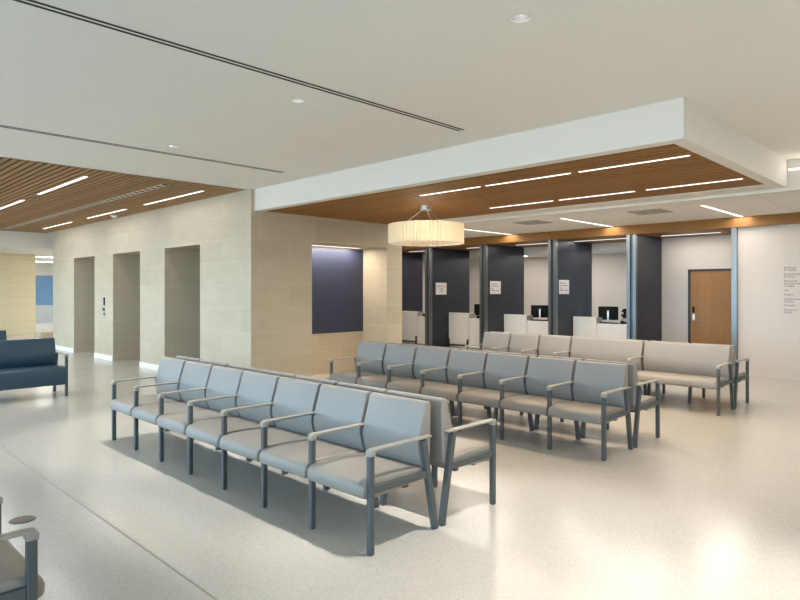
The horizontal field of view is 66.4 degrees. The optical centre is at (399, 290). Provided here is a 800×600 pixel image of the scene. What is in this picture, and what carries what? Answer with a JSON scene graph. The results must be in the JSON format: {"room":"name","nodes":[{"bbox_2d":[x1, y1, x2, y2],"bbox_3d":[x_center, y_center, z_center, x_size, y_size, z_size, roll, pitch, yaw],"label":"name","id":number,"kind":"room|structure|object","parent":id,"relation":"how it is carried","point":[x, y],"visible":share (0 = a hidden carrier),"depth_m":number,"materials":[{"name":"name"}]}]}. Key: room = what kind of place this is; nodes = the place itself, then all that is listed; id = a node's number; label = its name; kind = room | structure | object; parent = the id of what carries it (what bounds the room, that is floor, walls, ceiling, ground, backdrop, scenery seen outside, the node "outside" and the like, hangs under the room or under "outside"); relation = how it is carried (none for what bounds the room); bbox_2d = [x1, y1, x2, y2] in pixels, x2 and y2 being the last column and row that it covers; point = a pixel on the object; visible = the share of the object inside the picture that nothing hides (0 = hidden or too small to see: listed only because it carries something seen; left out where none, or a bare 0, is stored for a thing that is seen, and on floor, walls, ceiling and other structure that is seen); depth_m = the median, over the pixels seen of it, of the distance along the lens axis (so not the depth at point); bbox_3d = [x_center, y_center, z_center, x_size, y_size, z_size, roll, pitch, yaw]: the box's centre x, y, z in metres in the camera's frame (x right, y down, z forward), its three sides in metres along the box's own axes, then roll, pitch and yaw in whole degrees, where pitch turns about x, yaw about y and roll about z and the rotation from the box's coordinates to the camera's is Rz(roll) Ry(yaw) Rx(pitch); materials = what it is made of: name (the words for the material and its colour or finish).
{"room":"hospital interior","nodes":[
{"label":"hospital interior","id":0,"kind":"room"},
{"bbox_2d":[0,253,35,334],"bbox_3d":[-17.154,0.125,20.344,0.200,3.050,8.860,0,0,45],"label":"wall","id":1,"kind":"structure","parent":0,"point":[17,271],"depth_m":23.02,"materials":[{"name":"beige tile"}]},
{"bbox_2d":[0,229,52,248],"bbox_3d":[-10.829,-1.525,17.713,0.300,0.550,14.000,0,0,45],"label":"wall","id":2,"kind":"structure","parent":0,"point":[12,239],"depth_m":17.58,"materials":[{"name":"white paint"}]},
{"bbox_2d":[0,247,52,264],"bbox_3d":[-18.289,-1.425,22.967,17.700,0.050,21.000,0,0,45],"label":"ceiling","id":3,"kind":"structure","parent":0,"point":[44,253],"depth_m":22.21,"materials":[{"name":"paint"}]},
{"bbox_2d":[36,264,52,322],"bbox_3d":[-23.221,0.125,27.835,0.240,3.050,21.000,0,0,45],"label":"wall","id":4,"kind":"structure","parent":0,"point":[44,284],"depth_m":32.21,"materials":[{"name":"paint"}]},
{"bbox_2d":[0,157,216,229],"bbox_3d":[-9.183,-1.780,11.381,10.940,0.020,7.700,0,0,45],"label":"ceiling","id":5,"kind":"structure","parent":0,"point":[1,157],"depth_m":10.25,"materials":[{"name":"brown wood"}]},
{"bbox_2d":[53,189,401,376],"bbox_3d":[-4.973,-0.030,15.159,10.545,3.360,3.592,0,0,45],"label":"stone wall","id":6,"kind":"structure","parent":0,"point":[219,278],"depth_m":12.46,"materials":[{"name":"stone"}]},
{"bbox_2d":[102,296,105,317],"bbox_3d":[-7.158,0.385,14.771,0.140,0.530,0.030,0,0,45],"label":"panel","id":7,"kind":"object","parent":6,"relation":"attached to","point":[104,297],"visible":1,"depth_m":14.77,"materials":[{"name":"silver metal"}]},
{"bbox_2d":[55,345,158,370],"bbox_3d":[-6.240,1.595,13.875,10.545,0.110,0.015,0,0,45],"label":"baseboard","id":8,"kind":"structure","parent":6,"relation":"attached to","point":[97,355],"depth_m":14.65,"materials":[{"name":"white paint"}]},
{"bbox_2d":[312,245,359,248],"bbox_3d":[-1.363,-0.881,12.129,0.100,0.007,1.450,0,0,45],"label":"strip light","id":9,"kind":"object","parent":6,"relation":"attached to","point":[312,245],"visible":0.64,"depth_m":12.12,"materials":[{"name":"white paint"}]},
{"bbox_2d":[312,247,362,333],"bbox_3d":[-1.453,-0.009,12.266,0.020,1.711,1.895,0,0,45],"label":"wall panel","id":10,"kind":"object","parent":6,"relation":"attached to","point":[337,274],"visible":0.64,"depth_m":12.42,"materials":[{"name":"blue paint"}]},
{"bbox_2d":[321,246,424,313],"bbox_3d":[-1.998,0.100,18.832,0.100,3.100,10.400,0,0,45],"label":"wall","id":11,"kind":"structure","parent":0,"point":[321,246],"depth_m":21.63,"materials":[{"name":"white paint"}]},
{"bbox_2d":[0,322,799,599],"bbox_3d":[-7.524,1.750,15.154,44.000,0.200,25.000,0,0,45],"label":"floor","id":12,"kind":"structure","parent":0,"point":[708,508],"depth_m":4.51,"materials":[{"name":"stone"}]},
{"bbox_2d":[0,330,6,339],"bbox_3d":[-8.213,1.208,11.008,0.684,0.884,2.119,0,0,45],"label":"sofa","id":13,"kind":"object","parent":12,"relation":"on","point":[3,336],"visible":0.17,"depth_m":11.85,"materials":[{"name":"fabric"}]},
{"bbox_2d":[8,515,35,523],"bbox_3d":[-2.722,1.647,4.403,0.170,0.005,0.170,0,0,45],"label":"floor outlet","id":14,"kind":"object","parent":12,"relation":"on","point":[28,518],"visible":1,"depth_m":4.40,"materials":[{"name":"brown metal"}]},
{"bbox_2d":[0,496,44,599],"bbox_3d":[-2.163,1.208,2.767,1.249,0.884,0.684,0,0,45],"label":"chair","id":15,"kind":"object","parent":12,"relation":"on","point":[20,579],"visible":1,"depth_m":2.54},
{"bbox_2d":[0,338,67,395],"bbox_3d":[-6.186,1.208,9.090,0.684,0.884,2.119,0,0,45],"label":"sofa","id":16,"kind":"object","parent":12,"relation":"on","point":[24,363],"visible":1,"depth_m":9.52,"materials":[{"name":"leather"}]},
{"bbox_2d":[35,331,52,338],"bbox_3d":[-11.604,1.490,19.988,0.700,0.320,0.450,0,0,45],"label":"ottoman","id":17,"kind":"object","parent":12,"relation":"on","point":[38,334],"visible":0.67,"depth_m":19.75,"materials":[{"name":"beige fabric"}]},
{"bbox_2d":[0,446,217,599],"bbox_3d":[-7.392,1.655,9.593,36.000,0.011,0.012,0,0,45],"label":"trim","id":18,"kind":"structure","parent":12,"relation":"in","point":[155,556],"depth_m":4.11,"materials":[{"name":"metal"}]},
{"bbox_2d":[109,356,438,555],"bbox_3d":[-1.476,1.208,5.493,4.238,0.884,0.684,0,0,45],"label":"bench","id":19,"kind":"object","parent":12,"relation":"on","point":[362,444],"visible":1,"depth_m":4.85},
{"bbox_2d":[176,355,496,526],"bbox_3d":[-0.973,1.208,6.003,4.238,0.884,0.684,0,0,45],"label":"bench","id":20,"kind":"object","parent":12,"relation":"on","point":[449,452],"visible":0.24,"depth_m":4.53,"materials":[{"name":"grey leather"}]},
{"bbox_2d":[402,311,423,343],"bbox_3d":[0.387,1.140,19.274,0.667,1.020,0.360,0,0,45],"label":"base cabinet","id":21,"kind":"object","parent":12,"relation":"on","point":[409,318],"visible":0.72,"depth_m":19.14,"materials":[{"name":"white laminate"}]},
{"bbox_2d":[418,316,424,344],"bbox_3d":[1.258,1.216,18.914,1.055,0.868,0.968,0,0,45],"label":"desk","id":22,"kind":"object","parent":12,"relation":"on","point":[421,319],"visible":0.31,"depth_m":18.82,"materials":[{"name":"white laminate"}]},
{"bbox_2d":[448,312,474,348],"bbox_3d":[1.800,1.140,17.880,0.737,1.020,0.360,0,0,45],"label":"base cabinet","id":23,"kind":"object","parent":12,"relation":"on","point":[458,322],"visible":0.9,"depth_m":17.75,"materials":[{"name":"white laminate"}]},
{"bbox_2d":[469,318,478,348],"bbox_3d":[2.675,1.216,17.516,0.995,0.868,0.968,0,0,45],"label":"desk","id":24,"kind":"object","parent":12,"relation":"on","point":[473,322],"visible":0.31,"depth_m":17.41,"materials":[{"name":"white laminate"}]},
{"bbox_2d":[474,304,478,314],"bbox_3d":[2.375,0.582,17.777,0.470,0.400,0.220,0,0,27],"label":"computer monitor","id":25,"kind":"object","parent":24,"relation":"on","point":[476,306],"visible":0.18,"depth_m":17.86,"materials":[{"name":"black plastic"}]},
{"bbox_2d":[329,341,633,460],"bbox_3d":[0.691,1.208,7.616,4.238,0.884,0.684,0,0,45],"label":"bench","id":26,"kind":"object","parent":12,"relation":"on","point":[582,391],"visible":0.94,"depth_m":7.15,"materials":[{"name":"grey leather"}]},
{"bbox_2d":[369,341,660,447],"bbox_3d":[1.208,1.208,8.140,4.238,0.884,0.684,0,0,45],"label":"bench","id":27,"kind":"object","parent":12,"relation":"on","point":[638,402],"visible":0.29,"depth_m":6.80,"materials":[{"name":"grey leather"}]},
{"bbox_2d":[504,314,532,332],"bbox_3d":[3.188,1.140,16.510,0.717,1.020,0.360,0,0,45],"label":"base cabinet","id":28,"kind":"object","parent":12,"relation":"on","point":[513,323],"visible":0.34,"depth_m":16.38,"materials":[{"name":"white laminate"}]},
{"bbox_2d":[527,319,547,334],"bbox_3d":[4.102,1.216,16.108,1.125,0.868,0.968,0,0,45],"label":"desk","id":29,"kind":"object","parent":12,"relation":"on","point":[533,327],"visible":0.25,"depth_m":15.94,"materials":[{"name":"white laminate"}]},
{"bbox_2d":[531,305,547,319],"bbox_3d":[3.757,0.582,16.413,0.470,0.400,0.220,0,0,16],"label":"computer monitor","id":30,"kind":"object","parent":29,"relation":"on","point":[539,311],"visible":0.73,"depth_m":16.41,"materials":[{"name":"black plastic"}]},
{"bbox_2d":[573,316,601,336],"bbox_3d":[4.625,1.140,15.091,0.617,1.020,0.360,0,0,45],"label":"base cabinet","id":31,"kind":"object","parent":12,"relation":"on","point":[582,326],"visible":0.34,"depth_m":14.97,"materials":[{"name":"white laminate"}]},
{"bbox_2d":[464,332,734,415],"bbox_3d":[2.902,1.208,9.777,4.294,0.884,0.684,0,0,45],"label":"bench","id":32,"kind":"object","parent":12,"relation":"on","point":[678,364],"visible":0.61,"depth_m":9.16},
{"bbox_2d":[597,322,625,338],"bbox_3d":[5.495,1.216,14.733,1.100,0.868,0.968,0,0,45],"label":"desk","id":33,"kind":"object","parent":12,"relation":"on","point":[617,331],"visible":0.23,"depth_m":14.52,"materials":[{"name":"white laminate"}]},
{"bbox_2d":[598,306,617,321],"bbox_3d":[5.130,0.582,15.058,0.470,0.400,0.220,0,0,25],"label":"computer monitor","id":34,"kind":"object","parent":33,"relation":"on","point":[607,313],"visible":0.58,"depth_m":15.04,"materials":[{"name":"black plastic"}]},
{"bbox_2d":[599,322,618,323],"bbox_3d":[5.016,0.767,14.678,0.440,0.030,0.160,0,0,45],"label":"keyboard","id":35,"kind":"object","parent":33,"relation":"on","point":[599,322],"visible":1,"depth_m":14.59,"materials":[{"name":"plastic"}]},
{"bbox_2d":[621,309,625,321],"bbox_3d":[5.447,0.602,14.716,0.240,0.360,0.120,0,0,45],"label":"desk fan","id":36,"kind":"object","parent":33,"relation":"on","point":[623,312],"visible":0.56,"depth_m":14.71,"materials":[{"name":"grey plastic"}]},
{"bbox_2d":[490,331,749,408],"bbox_3d":[3.404,1.208,10.286,4.294,0.884,0.684,0,0,45],"label":"bench","id":37,"kind":"object","parent":12,"relation":"on","point":[738,376],"visible":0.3,"depth_m":8.97,"materials":[{"name":"beige leather"}]},
{"bbox_2d":[0,0,799,232],"bbox_3d":[-4.210,-1.759,5.700,26.000,0.122,16.200,0,0,45],"label":"ceiling","id":38,"kind":"structure","parent":0,"point":[458,63],"depth_m":4.96,"materials":[{"name":"paint"}]},
{"bbox_2d":[0,199,24,208],"bbox_3d":[-7.877,-1.704,12.235,2.412,0.026,0.062,0,0,45],"label":"recessed light","id":39,"kind":"object","parent":38,"relation":"in","point":[24,199],"visible":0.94,"depth_m":11.94,"materials":[{"name":"white paint"}]},
{"bbox_2d":[42,221,71,228],"bbox_3d":[-8.890,-1.704,15.834,2.312,0.026,0.052,0,0,45],"label":"recessed light","id":40,"kind":"object","parent":38,"relation":"in","point":[70,221],"visible":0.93,"depth_m":15.77,"materials":[{"name":"white paint"}]},
{"bbox_2d":[38,176,87,194],"bbox_3d":[-5.492,-1.704,9.881,2.372,0.026,0.062,0,0,45],"label":"recessed light","id":41,"kind":"object","parent":38,"relation":"in","point":[83,177],"visible":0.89,"depth_m":9.73,"materials":[{"name":"white paint"}]},
{"bbox_2d":[4,184,168,228],"bbox_3d":[-7.293,-1.696,13.253,10.000,0.007,0.120,0,0,45],"label":"vent strip","id":42,"kind":"object","parent":38,"relation":"attached to","point":[160,185],"visible":1,"depth_m":11.85,"materials":[{"name":"silver metal"}]},
{"bbox_2d":[87,208,126,218],"bbox_3d":[-6.481,-1.704,13.456,2.282,0.026,0.052,0,0,45],"label":"recessed light","id":43,"kind":"object","parent":38,"relation":"in","point":[124,208],"visible":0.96,"depth_m":13.35,"materials":[{"name":"white paint"}]},
{"bbox_2d":[0,124,283,172],"bbox_3d":[-4.497,-1.698,5.886,0.100,0.004,8.060,0,0,45],"label":"ceiling vent","id":44,"kind":"object","parent":38,"relation":"in","point":[3,126],"visible":1,"depth_m":7.17,"materials":[{"name":"metal"}]},
{"bbox_2d":[143,190,203,204],"bbox_3d":[-4.182,-1.704,11.188,2.382,0.026,0.052,0,0,45],"label":"recessed light","id":45,"kind":"object","parent":38,"relation":"in","point":[199,190],"visible":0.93,"depth_m":11.06,"materials":[{"name":"white paint"}]},
{"bbox_2d":[166,144,180,147],"bbox_3d":[-2.651,-1.772,7.162,0.170,0.156,0.170,0,0,45],"label":"recessed light","id":46,"kind":"object","parent":38,"relation":"in","point":[168,145],"visible":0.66,"depth_m":7.19,"materials":[{"name":"white paint"}]},
{"bbox_2d":[12,0,465,130],"bbox_3d":[-2.173,-1.698,3.592,0.100,0.004,8.060,0,0,45],"label":"ceiling vent","id":47,"kind":"object","parent":38,"relation":"in","point":[35,3],"visible":1,"depth_m":4.41,"materials":[{"name":"metal"}]},
{"bbox_2d":[289,97,307,102],"bbox_3d":[-0.906,-1.772,5.440,0.170,0.156,0.170,0,0,45],"label":"recessed light","id":48,"kind":"object","parent":38,"relation":"in","point":[293,99],"visible":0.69,"depth_m":5.47,"materials":[{"name":"white paint"}]},
{"bbox_2d":[507,12,534,23],"bbox_3d":[0.752,-1.772,3.803,0.170,0.156,0.170,0,0,45],"label":"recessed light","id":49,"kind":"object","parent":38,"relation":"in","point":[519,17],"visible":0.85,"depth_m":3.84,"materials":[{"name":"white paint"}]},
{"bbox_2d":[402,252,422,342],"bbox_3d":[0.073,0.207,19.577,0.180,2.885,1.730,0,0,45],"label":"wall partition","id":50,"kind":"structure","parent":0,"point":[412,263],"depth_m":19.79,"materials":[{"name":"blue paint"}]},
{"bbox_2d":[432,248,468,346],"bbox_3d":[1.461,0.207,18.207,0.180,2.885,1.730,0,0,45],"label":"wall partition","id":51,"kind":"structure","parent":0,"point":[449,266],"depth_m":18.02,"materials":[{"name":"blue paint"}]},
{"bbox_2d":[425,248,431,345],"bbox_3d":[0.822,0.207,17.560,0.210,2.885,0.090,0,0,45],"label":"trim","id":52,"kind":"structure","parent":51,"relation":"attached to","point":[428,251],"depth_m":17.50,"materials":[{"name":"metal"}]},
{"bbox_2d":[436,283,446,294],"bbox_3d":[1.201,-0.068,17.811,0.007,0.345,0.480,0,0,45],"label":"notice","id":53,"kind":"object","parent":51,"relation":"attached to","point":[441,288],"visible":1,"depth_m":17.82,"materials":[{"name":"paper"}]},
{"bbox_2d":[488,244,523,331],"bbox_3d":[2.856,0.207,16.831,0.180,2.885,1.730,0,0,45],"label":"wall partition","id":54,"kind":"structure","parent":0,"point":[505,263],"depth_m":16.70,"materials":[{"name":"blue paint"}]},
{"bbox_2d":[479,244,487,349],"bbox_3d":[2.216,0.207,16.183,0.210,2.885,0.090,0,0,45],"label":"trim","id":55,"kind":"structure","parent":54,"relation":"attached to","point":[480,245],"depth_m":16.18,"materials":[{"name":"metal"}]},
{"bbox_2d":[483,244,483,336],"bbox_3d":[2.232,0.207,16.195,0.065,2.885,0.050,0,0,45],"label":"trim","id":56,"kind":"structure","parent":54,"relation":"attached to","point":[483,244],"depth_m":16.18,"materials":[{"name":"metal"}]},
{"bbox_2d":[490,281,500,293],"bbox_3d":[2.564,-0.092,16.402,0.007,0.345,0.480,0,0,45],"label":"notice","id":57,"kind":"object","parent":54,"relation":"attached to","point":[495,286],"visible":1,"depth_m":16.40,"materials":[{"name":"paper"}]},
{"bbox_2d":[254,97,786,223],"bbox_3d":[-0.734,-1.525,11.067,12.607,0.370,3.603,0,0,45],"label":"ceiling","id":58,"kind":"structure","parent":0,"point":[680,122],"depth_m":7.35,"materials":[{"name":"white paint"}]},
{"bbox_2d":[388,205,463,245],"bbox_3d":[0.413,-1.052,9.708,1.204,0.603,1.203,0,0,45],"label":"drum pendant","id":59,"kind":"object","parent":58,"relation":"hanging from","point":[430,232],"visible":1,"depth_m":9.25,"materials":[{"name":"beige fabric"}]},
{"bbox_2d":[419,186,480,195],"bbox_3d":[0.660,-1.358,8.278,1.062,0.026,0.042,0,0,45],"label":"recessed light","id":60,"kind":"object","parent":58,"relation":"in","point":[477,186],"visible":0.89,"depth_m":8.24,"materials":[{"name":"white paint"}]},
{"bbox_2d":[490,200,552,208],"bbox_3d":[1.878,-1.358,9.555,1.162,0.026,0.042,0,0,45],"label":"recessed light","id":61,"kind":"object","parent":58,"relation":"in","point":[550,200],"visible":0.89,"depth_m":9.50,"materials":[{"name":"white paint"}]},
{"bbox_2d":[485,173,570,185],"bbox_3d":[1.528,-1.358,7.421,1.202,0.026,0.042,0,0,45],"label":"recessed light","id":62,"kind":"object","parent":58,"relation":"in","point":[563,173],"visible":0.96,"depth_m":7.37,"materials":[{"name":"white paint"}]},
{"bbox_2d":[558,191,634,199],"bbox_3d":[2.772,-1.358,8.673,1.152,0.026,0.042,0,0,45],"label":"recessed light","id":63,"kind":"object","parent":58,"relation":"in","point":[626,191],"visible":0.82,"depth_m":8.64,"materials":[{"name":"white paint"}]},
{"bbox_2d":[578,155,690,171],"bbox_3d":[2.457,-1.358,6.504,1.212,0.026,0.042,0,0,45],"label":"recessed light","id":64,"kind":"object","parent":58,"relation":"in","point":[683,155],"visible":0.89,"depth_m":6.45,"materials":[{"name":"white paint"}]},
{"bbox_2d":[645,178,742,189],"bbox_3d":[3.704,-1.358,7.753,1.172,0.026,0.042,0,0,45],"label":"recessed light","id":65,"kind":"object","parent":58,"relation":"in","point":[737,178],"visible":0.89,"depth_m":7.71,"materials":[{"name":"white paint"}]},
{"bbox_2d":[423,242,625,259],"bbox_3d":[3.281,-1.290,17.703,9.000,0.520,0.090,0,0,45],"label":"wall header","id":66,"kind":"structure","parent":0,"point":[613,246],"depth_m":15.93,"materials":[{"name":"white paint"}]},
{"bbox_2d":[469,253,625,321],"bbox_3d":[5.605,0.270,18.705,11.100,2.760,0.100,0,0,45],"label":"wall","id":67,"kind":"structure","parent":0,"point":[608,270],"depth_m":18.41,"materials":[{"name":"white paint"}]},
{"bbox_2d":[469,250,625,259],"bbox_3d":[8.266,-1.125,14.497,20.600,0.050,2.350,0,0,45],"label":"ceiling","id":68,"kind":"structure","parent":0,"point":[618,251],"depth_m":17.92,"materials":[{"name":"white paint"}]},
{"bbox_2d":[558,240,591,335],"bbox_3d":[4.329,0.207,15.377,0.180,2.885,1.730,0,0,45],"label":"wall partition","id":69,"kind":"structure","parent":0,"point":[574,258],"depth_m":15.25,"materials":[{"name":"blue paint"}]},
{"bbox_2d":[552,240,552,334],"bbox_3d":[3.706,0.207,14.741,0.065,2.885,0.050,0,0,45],"label":"trim","id":70,"kind":"structure","parent":69,"relation":"attached to","point":[552,240],"depth_m":14.73,"materials":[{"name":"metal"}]},
{"bbox_2d":[548,239,557,334],"bbox_3d":[3.690,0.207,14.729,0.210,2.885,0.090,0,0,45],"label":"trim","id":71,"kind":"structure","parent":69,"relation":"attached to","point":[555,241],"depth_m":14.67,"materials":[{"name":"metal"}]},
{"bbox_2d":[559,280,568,293],"bbox_3d":[4.006,-0.098,14.916,0.007,0.345,0.480,0,0,45],"label":"notice","id":72,"kind":"object","parent":69,"relation":"attached to","point":[563,284],"visible":1,"depth_m":14.91,"materials":[{"name":"paper"}]},
{"bbox_2d":[457,158,799,223],"bbox_3d":[3.425,-1.525,9.591,20.600,0.450,0.136,0,0,45],"label":"wall","id":73,"kind":"structure","parent":0,"point":[793,177],"depth_m":8.81,"materials":[{"name":"white paint"}]},
{"bbox_2d":[788,167,799,170],"bbox_3d":[7.846,-1.568,5.125,7.930,0.040,0.008,0,0,45],"label":"wall light","id":74,"kind":"object","parent":73,"relation":"attached to","point":[795,168],"visible":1,"depth_m":7.86,"materials":[{"name":"white paint"}]},
{"bbox_2d":[464,191,799,237],"bbox_3d":[4.779,-1.450,10.963,20.600,0.040,3.720,0,0,45],"label":"ceiling","id":75,"kind":"structure","parent":0,"point":[786,202],"depth_m":11.57,"materials":[{"name":"white paint"}]},
{"bbox_2d":[464,229,511,234],"bbox_3d":[2.032,-1.436,14.672,0.072,0.026,2.192,0,0,45],"label":"ceiling light","id":76,"kind":"object","parent":75,"relation":"attached to","point":[464,229],"visible":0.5,"depth_m":14.77,"materials":[{"name":"white paint"}]},
{"bbox_2d":[512,220,552,224],"bbox_3d":[2.759,-1.420,12.732,0.600,0.020,0.600,0,0,45],"label":"air diffuser","id":77,"kind":"object","parent":75,"relation":"attached to","point":[533,222],"visible":1,"depth_m":12.66,"materials":[{"name":"grey plastic"}]},
{"bbox_2d":[560,218,613,226],"bbox_3d":[3.939,-1.436,12.790,0.072,0.026,2.192,0,0,45],"label":"ceiling light","id":78,"kind":"object","parent":75,"relation":"attached to","point":[560,218],"visible":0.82,"depth_m":12.73,"materials":[{"name":"white paint"}]},
{"bbox_2d":[627,209,672,214],"bbox_3d":[4.503,-1.420,11.011,0.600,0.020,0.600,0,0,45],"label":"air diffuser","id":79,"kind":"object","parent":75,"relation":"attached to","point":[650,211],"visible":1,"depth_m":10.97,"materials":[{"name":"grey plastic"}]},
{"bbox_2d":[700,205,743,216],"bbox_3d":[5.797,-1.436,10.956,0.072,0.026,2.192,0,0,45],"label":"ceiling light","id":80,"kind":"object","parent":75,"relation":"attached to","point":[700,205],"visible":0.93,"depth_m":10.82,"materials":[{"name":"white paint"}]},
{"bbox_2d":[638,235,661,340],"bbox_3d":[5.625,0.207,13.921,0.180,2.885,1.480,0,0,45],"label":"wall partition","id":81,"kind":"structure","parent":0,"point":[649,248],"depth_m":13.80,"materials":[{"name":"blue paint"}]},
{"bbox_2d":[626,234,637,339],"bbox_3d":[5.074,0.207,13.363,0.210,2.885,0.090,0,0,45],"label":"trim","id":82,"kind":"structure","parent":81,"relation":"attached to","point":[635,236],"depth_m":13.32,"materials":[{"name":"metal"}]},
{"bbox_2d":[631,234,632,338],"bbox_3d":[5.090,0.207,13.375,0.065,2.885,0.050,0,0,45],"label":"trim","id":83,"kind":"structure","parent":81,"relation":"attached to","point":[632,234],"depth_m":13.35,"materials":[{"name":"metal"}]},
{"bbox_2d":[662,234,730,342],"bbox_3d":[6.907,0.207,13.612,2.090,2.885,0.120,0,0,45],"label":"wall","id":84,"kind":"structure","parent":0,"point":[679,254],"depth_m":13.97,"materials":[{"name":"white paint"}]},
{"bbox_2d":[688,268,730,344],"bbox_3d":[6.897,0.580,13.559,0.950,2.140,0.170,0,0,45],"label":"door","id":85,"kind":"structure","parent":84,"relation":"in","point":[709,290],"depth_m":13.56,"materials":[{"name":"wood"}]},
{"bbox_2d":[738,224,799,375],"bbox_3d":[10.080,0.207,8.562,9.680,2.885,0.150,0,0,45],"label":"wall","id":86,"kind":"structure","parent":0,"point":[769,336],"depth_m":11.54,"materials":[{"name":"white paint"}]},
{"bbox_2d":[402,212,799,253],"bbox_3d":[6.714,-1.335,12.924,20.600,0.200,1.870,0,0,45],"label":"trim","id":87,"kind":"structure","parent":86,"relation":"attached to","point":[723,225],"depth_m":13.54,"materials":[{"name":"brown wood"}]},
{"bbox_2d":[731,227,737,362],"bbox_3d":[6.581,0.207,11.974,0.095,2.885,0.230,0,0,45],"label":"trim","id":88,"kind":"structure","parent":86,"relation":"attached to","point":[734,231],"depth_m":11.90,"materials":[{"name":"metal"}]},
{"bbox_2d":[742,371,799,380],"bbox_3d":[10.022,1.600,8.504,9.680,0.100,0.015,0,0,45],"label":"baseboard","id":89,"kind":"structure","parent":86,"relation":"attached to","point":[751,374],"depth_m":11.46,"materials":[{"name":"white paint"}]},
{"bbox_2d":[784,266,799,312],"bbox_3d":[7.235,-0.022,11.264,0.274,0.865,0.001,0,0,45],"label":"lettering","id":90,"kind":"object","parent":86,"relation":"attached to","point":[791,266],"depth_m":11.29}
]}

